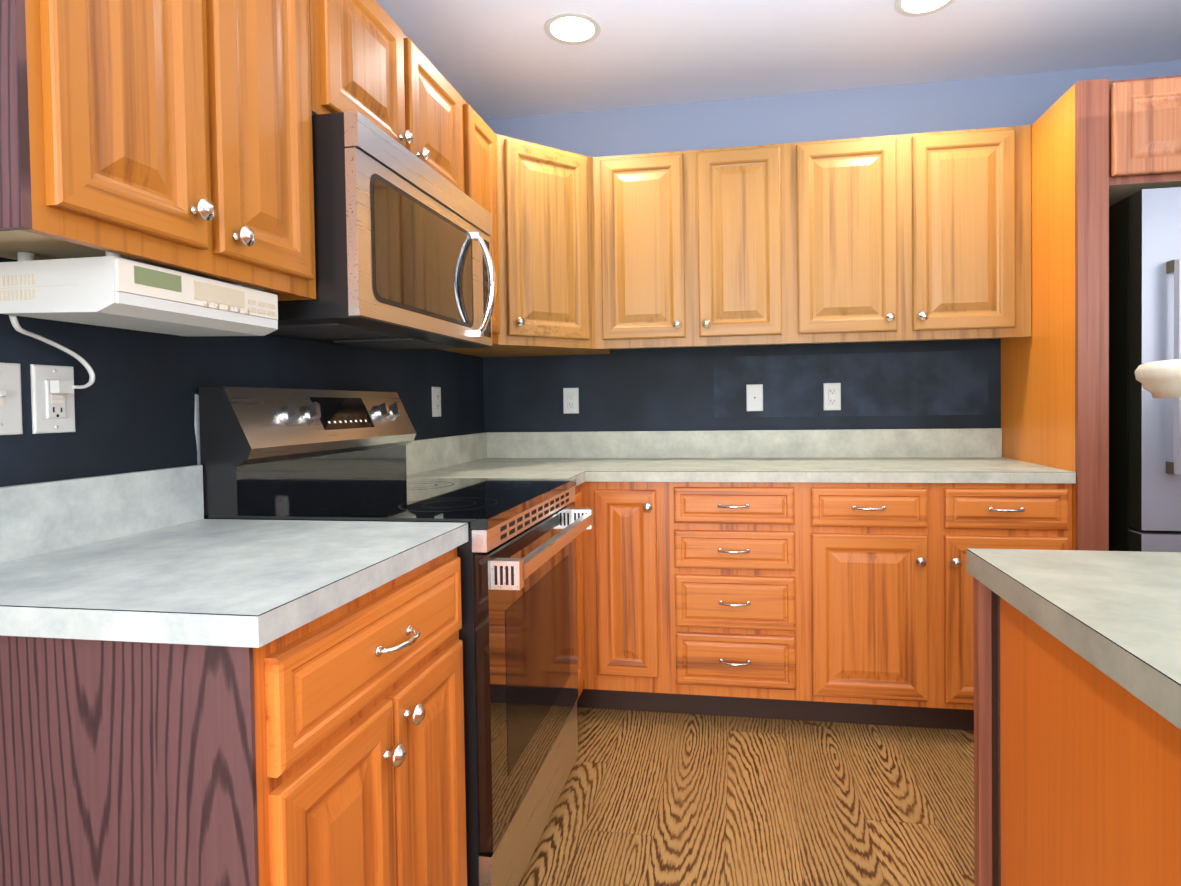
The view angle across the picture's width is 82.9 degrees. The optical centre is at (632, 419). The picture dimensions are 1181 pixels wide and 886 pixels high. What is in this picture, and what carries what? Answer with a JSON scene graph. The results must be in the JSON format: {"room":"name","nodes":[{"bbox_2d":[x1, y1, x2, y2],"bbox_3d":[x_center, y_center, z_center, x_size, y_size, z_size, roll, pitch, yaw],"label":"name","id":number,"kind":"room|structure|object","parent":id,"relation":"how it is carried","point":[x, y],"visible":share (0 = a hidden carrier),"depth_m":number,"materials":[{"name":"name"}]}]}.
{"room":"kitchen","nodes":[
{"label":"kitchen","id":0,"kind":"room"},
{"bbox_2d":[0,257,483,486],"bbox_3d":[-1.264,-0.078,0.094,0.150,2.490,6.200,-1,1,9],"label":"wall","id":1,"kind":"structure","parent":0,"point":[135,406],"depth_m":1.40,"materials":[{"name":"paint"}]},
{"bbox_2d":[0,363,22,434],"bbox_3d":[-1.022,-0.033,1.079,0.016,0.118,0.072,-1,1,9],"label":"switch plate","id":2,"kind":"object","parent":1,"relation":"attached to","point":[10,403],"visible":1,"depth_m":1.10,"materials":[{"name":"grey plastic"}]},
{"bbox_2d":[30,364,74,433],"bbox_3d":[-1.010,-0.035,1.168,0.010,0.118,0.072,-1,1,9],"label":"outlet","id":3,"kind":"object","parent":1,"relation":"attached to","point":[53,412],"visible":0.85,"depth_m":1.16,"materials":[{"name":"grey plastic"}]},
{"bbox_2d":[0,0,331,299],"bbox_3d":[-0.862,-0.647,1.139,0.321,0.758,0.589,-1,1,9],"label":"upper cabinet","id":4,"kind":"object","parent":1,"relation":"attached to","point":[172,134],"depth_m":1.04,"materials":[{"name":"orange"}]},
{"bbox_2d":[0,251,277,335],"bbox_3d":[-0.851,-0.213,1.164,0.261,0.105,0.351,-1,1,9],"label":"radio","id":5,"kind":"object","parent":4,"relation":"attached to","point":[112,289],"visible":0.88,"depth_m":1.03,"materials":[{"name":"grey plastic"}]},
{"bbox_2d":[9,315,94,393],"bbox_3d":[-0.988,-0.106,1.135,0.043,0.123,0.151,-1,1,9],"label":"cord","id":6,"kind":"object","parent":5,"relation":"attached to","point":[61,386],"visible":0.98,"depth_m":1.16,"materials":[{"name":"grey plastic"}]},
{"bbox_2d":[194,394,200,464],"bbox_3d":[-0.963,0.040,1.489,0.001,0.192,0.032,-1,1,9],"label":"trim","id":7,"kind":"structure","parent":1,"relation":"attached to","point":[197,426],"depth_m":1.48,"materials":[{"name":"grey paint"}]},
{"bbox_2d":[0,432,487,559],"bbox_3d":[-0.869,0.148,1.996,0.019,0.118,2.284,-1,1,9],"label":"backsplash","id":8,"kind":"structure","parent":1,"relation":"attached to","point":[35,518],"depth_m":1.26,"materials":[{"name":"white stone"}]},
{"bbox_2d":[328,0,471,198],"bbox_3d":[-0.757,-0.850,1.811,0.321,0.382,0.775,-1,1,9],"label":"upper cabinet","id":9,"kind":"object","parent":1,"relation":"attached to","point":[377,72],"depth_m":1.72,"materials":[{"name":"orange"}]},
{"bbox_2d":[268,111,496,350],"bbox_3d":[-0.679,-0.435,1.808,0.466,0.434,0.769,-1,1,9],"label":"over-the-range microwave","id":10,"kind":"object","parent":9,"relation":"attached to","point":[403,257],"visible":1,"depth_m":1.56,"materials":[{"name":"silver metal"}]},
{"bbox_2d":[432,387,440,416],"bbox_3d":[-0.775,-0.069,2.649,0.009,0.118,0.072,-1,1,9],"label":"electrical outlet","id":11,"kind":"object","parent":1,"relation":"attached to","point":[436,401],"visible":1,"depth_m":2.64,"materials":[{"name":"grey plastic"}]},
{"bbox_2d":[472,108,503,343],"bbox_3d":[-0.668,-0.675,2.352,0.321,0.758,0.307,-1,1,9],"label":"upper cabinet","id":12,"kind":"object","parent":1,"relation":"attached to","point":[487,146],"depth_m":2.41,"materials":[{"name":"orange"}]},
{"bbox_2d":[438,135,609,357],"bbox_3d":[-0.455,-0.676,2.781,0.607,0.780,0.607,-1,1,9],"label":"upper cabinet","id":13,"kind":"object","parent":1,"relation":"attached to","point":[550,193],"depth_m":2.60,"materials":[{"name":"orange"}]},
{"bbox_2d":[518,707,973,885],"bbox_3d":[0.517,1.197,-0.161,4.020,0.100,6.800,-1,1,9],"label":"floor","id":14,"kind":"structure","parent":0,"point":[647,798],"depth_m":1.91,"materials":[{"name":"brown wood"}]},
{"bbox_2d":[0,536,467,885],"bbox_3d":[-0.692,0.699,1.140,0.626,0.876,0.594,-1,1,9],"label":"base cabinet","id":15,"kind":"object","parent":14,"relation":"on","point":[190,694],"depth_m":0.84,"materials":[{"name":"brown wood"}]},
{"bbox_2d":[0,520,467,651],"bbox_3d":[-0.697,0.243,1.123,0.632,0.036,0.609,-1,1,9],"label":"countertop","id":16,"kind":"structure","parent":15,"relation":"on","point":[197,583],"depth_m":0.95,"materials":[{"name":"white stone"}]},
{"bbox_2d":[199,386,592,885],"bbox_3d":[-0.531,0.519,1.798,0.722,1.205,0.754,-1,1,9],"label":"stove","id":17,"kind":"object","parent":14,"relation":"on","point":[298,454],"visible":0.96,"depth_m":1.59,"materials":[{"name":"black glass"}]},
{"bbox_2d":[573,492,591,707],"bbox_3d":[-0.504,0.672,2.321,0.626,0.876,0.267,-1,1,9],"label":"base cabinet","id":18,"kind":"object","parent":14,"relation":"on","point":[584,700],"depth_m":2.42,"materials":[{"name":"brown wood"}]},
{"bbox_2d":[588,492,671,712],"bbox_3d":[0.017,0.656,2.727,0.312,0.876,0.626,-1,1,9],"label":"base cabinet","id":19,"kind":"object","parent":14,"relation":"on","point":[630,641],"depth_m":2.42,"materials":[{"name":"brown wood"}]},
{"bbox_2d":[668,492,807,720],"bbox_3d":[0.408,0.651,2.664,0.481,0.876,0.626,-1,1,9],"label":"base cabinet","id":20,"kind":"object","parent":14,"relation":"on","point":[738,565],"depth_m":2.36,"materials":[{"name":"brown wood"}]},
{"bbox_2d":[808,496,943,728],"bbox_3d":[0.861,0.646,2.592,0.437,0.876,0.626,-1,1,9],"label":"base cabinet","id":21,"kind":"object","parent":14,"relation":"on","point":[876,563],"depth_m":2.28,"materials":[{"name":"brown wood"}]},
{"bbox_2d":[407,456,1075,495],"bbox_3d":[0.350,0.199,2.510,2.262,0.036,0.929,-1,1,9],"label":"countertop","id":22,"kind":"structure","parent":21,"relation":"on","point":[678,475],"depth_m":2.36,"materials":[{"name":"white stone"}]},
{"bbox_2d":[944,496,1071,729],"bbox_3d":[1.287,0.642,2.524,0.425,0.876,0.626,-1,1,9],"label":"base cabinet","id":23,"kind":"object","parent":14,"relation":"on","point":[978,522],"depth_m":2.23,"materials":[{"name":"brown wood"}]},
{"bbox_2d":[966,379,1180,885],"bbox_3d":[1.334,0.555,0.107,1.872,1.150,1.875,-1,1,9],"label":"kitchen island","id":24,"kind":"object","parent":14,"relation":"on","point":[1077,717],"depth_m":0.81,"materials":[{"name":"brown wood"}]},
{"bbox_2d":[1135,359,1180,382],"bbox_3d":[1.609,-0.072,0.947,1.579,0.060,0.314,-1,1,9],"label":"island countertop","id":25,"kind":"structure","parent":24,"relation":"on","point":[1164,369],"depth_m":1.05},
{"bbox_2d":[1001,75,1180,550],"bbox_3d":[2.004,-0.009,2.360,1.051,2.165,0.692,-1,1,9],"label":"surround","id":26,"kind":"object","parent":14,"relation":"on","point":[1099,147],"visible":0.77,"depth_m":2.15,"materials":[{"name":"orange wood"}]},
{"bbox_2d":[1109,187,1180,551],"bbox_3d":[2.054,0.179,2.303,0.870,1.790,0.745,-1,1,9],"label":"fridge","id":27,"kind":"object","parent":14,"relation":"on","point":[1144,328],"visible":0.35,"depth_m":2.06,"materials":[{"name":"silver metal"}]},
{"bbox_2d":[375,0,1180,119],"bbox_3d":[0.480,-1.392,-0.215,4.020,0.100,6.800,-1,1,9],"label":"ceiling","id":28,"kind":"structure","parent":0,"point":[494,59],"depth_m":2.50,"materials":[{"name":"white paint"}]},
{"bbox_2d":[544,12,600,44],"bbox_3d":[-0.211,-1.383,2.367,0.200,0.004,0.200,-1,1,9],"label":"recessed light","id":29,"kind":"object","parent":28,"relation":"in","point":[567,27],"visible":1,"depth_m":2.36,"materials":[{"name":"white glass"}]},
{"bbox_2d":[895,0,954,16],"bbox_3d":[0.980,-1.397,2.217,0.200,0.004,0.200,-1,1,9],"label":"recessed light","id":30,"kind":"object","parent":28,"relation":"in","point":[916,7],"visible":1,"depth_m":2.26,"materials":[{"name":"white glass"}]},
{"bbox_2d":[483,61,1180,431],"bbox_3d":[0.999,-0.170,2.946,3.720,2.490,0.150,-1,1,9],"label":"wall","id":31,"kind":"structure","parent":0,"point":[923,385],"depth_m":2.92,"materials":[{"name":"paint"}]},
{"bbox_2d":[563,388,578,413],"bbox_3d":[-0.282,-0.085,3.072,0.072,0.118,0.009,-1,1,9],"label":"outlet","id":32,"kind":"object","parent":31,"relation":"attached to","point":[570,400],"visible":1,"depth_m":3.07,"materials":[{"name":"grey plastic"}]},
{"bbox_2d":[596,143,795,351],"bbox_3d":[0.252,-0.697,2.812,0.779,0.758,0.322,-1,1,9],"label":"upper cabinet","id":33,"kind":"object","parent":31,"relation":"attached to","point":[694,247],"depth_m":2.66,"materials":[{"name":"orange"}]},
{"bbox_2d":[488,428,1001,455],"bbox_3d":[0.420,0.110,2.957,2.262,0.118,0.020,-1,1,9],"label":"backsplash","id":34,"kind":"structure","parent":31,"relation":"attached to","point":[969,441],"depth_m":2.93,"materials":[{"name":"white stone"}]},
{"bbox_2d":[746,384,762,410],"bbox_3d":[0.541,-0.094,2.941,0.072,0.118,0.007,-1,1,9],"label":"wall jack","id":35,"kind":"object","parent":31,"relation":"attached to","point":[754,396],"visible":1,"depth_m":2.94,"materials":[{"name":"grey plastic"}]},
{"bbox_2d":[823,383,840,409],"bbox_3d":[0.867,-0.098,2.888,0.072,0.118,0.010,-1,1,9],"label":"outlet","id":36,"kind":"object","parent":31,"relation":"attached to","point":[832,395],"visible":1,"depth_m":2.88,"materials":[{"name":"grey plastic"}]},
{"bbox_2d":[792,125,1030,343],"bbox_3d":[1.069,-0.706,2.681,0.876,0.758,0.322,-1,1,9],"label":"upper cabinet","id":37,"kind":"object","parent":31,"relation":"attached to","point":[918,236],"depth_m":2.53,"materials":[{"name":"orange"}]}
]}

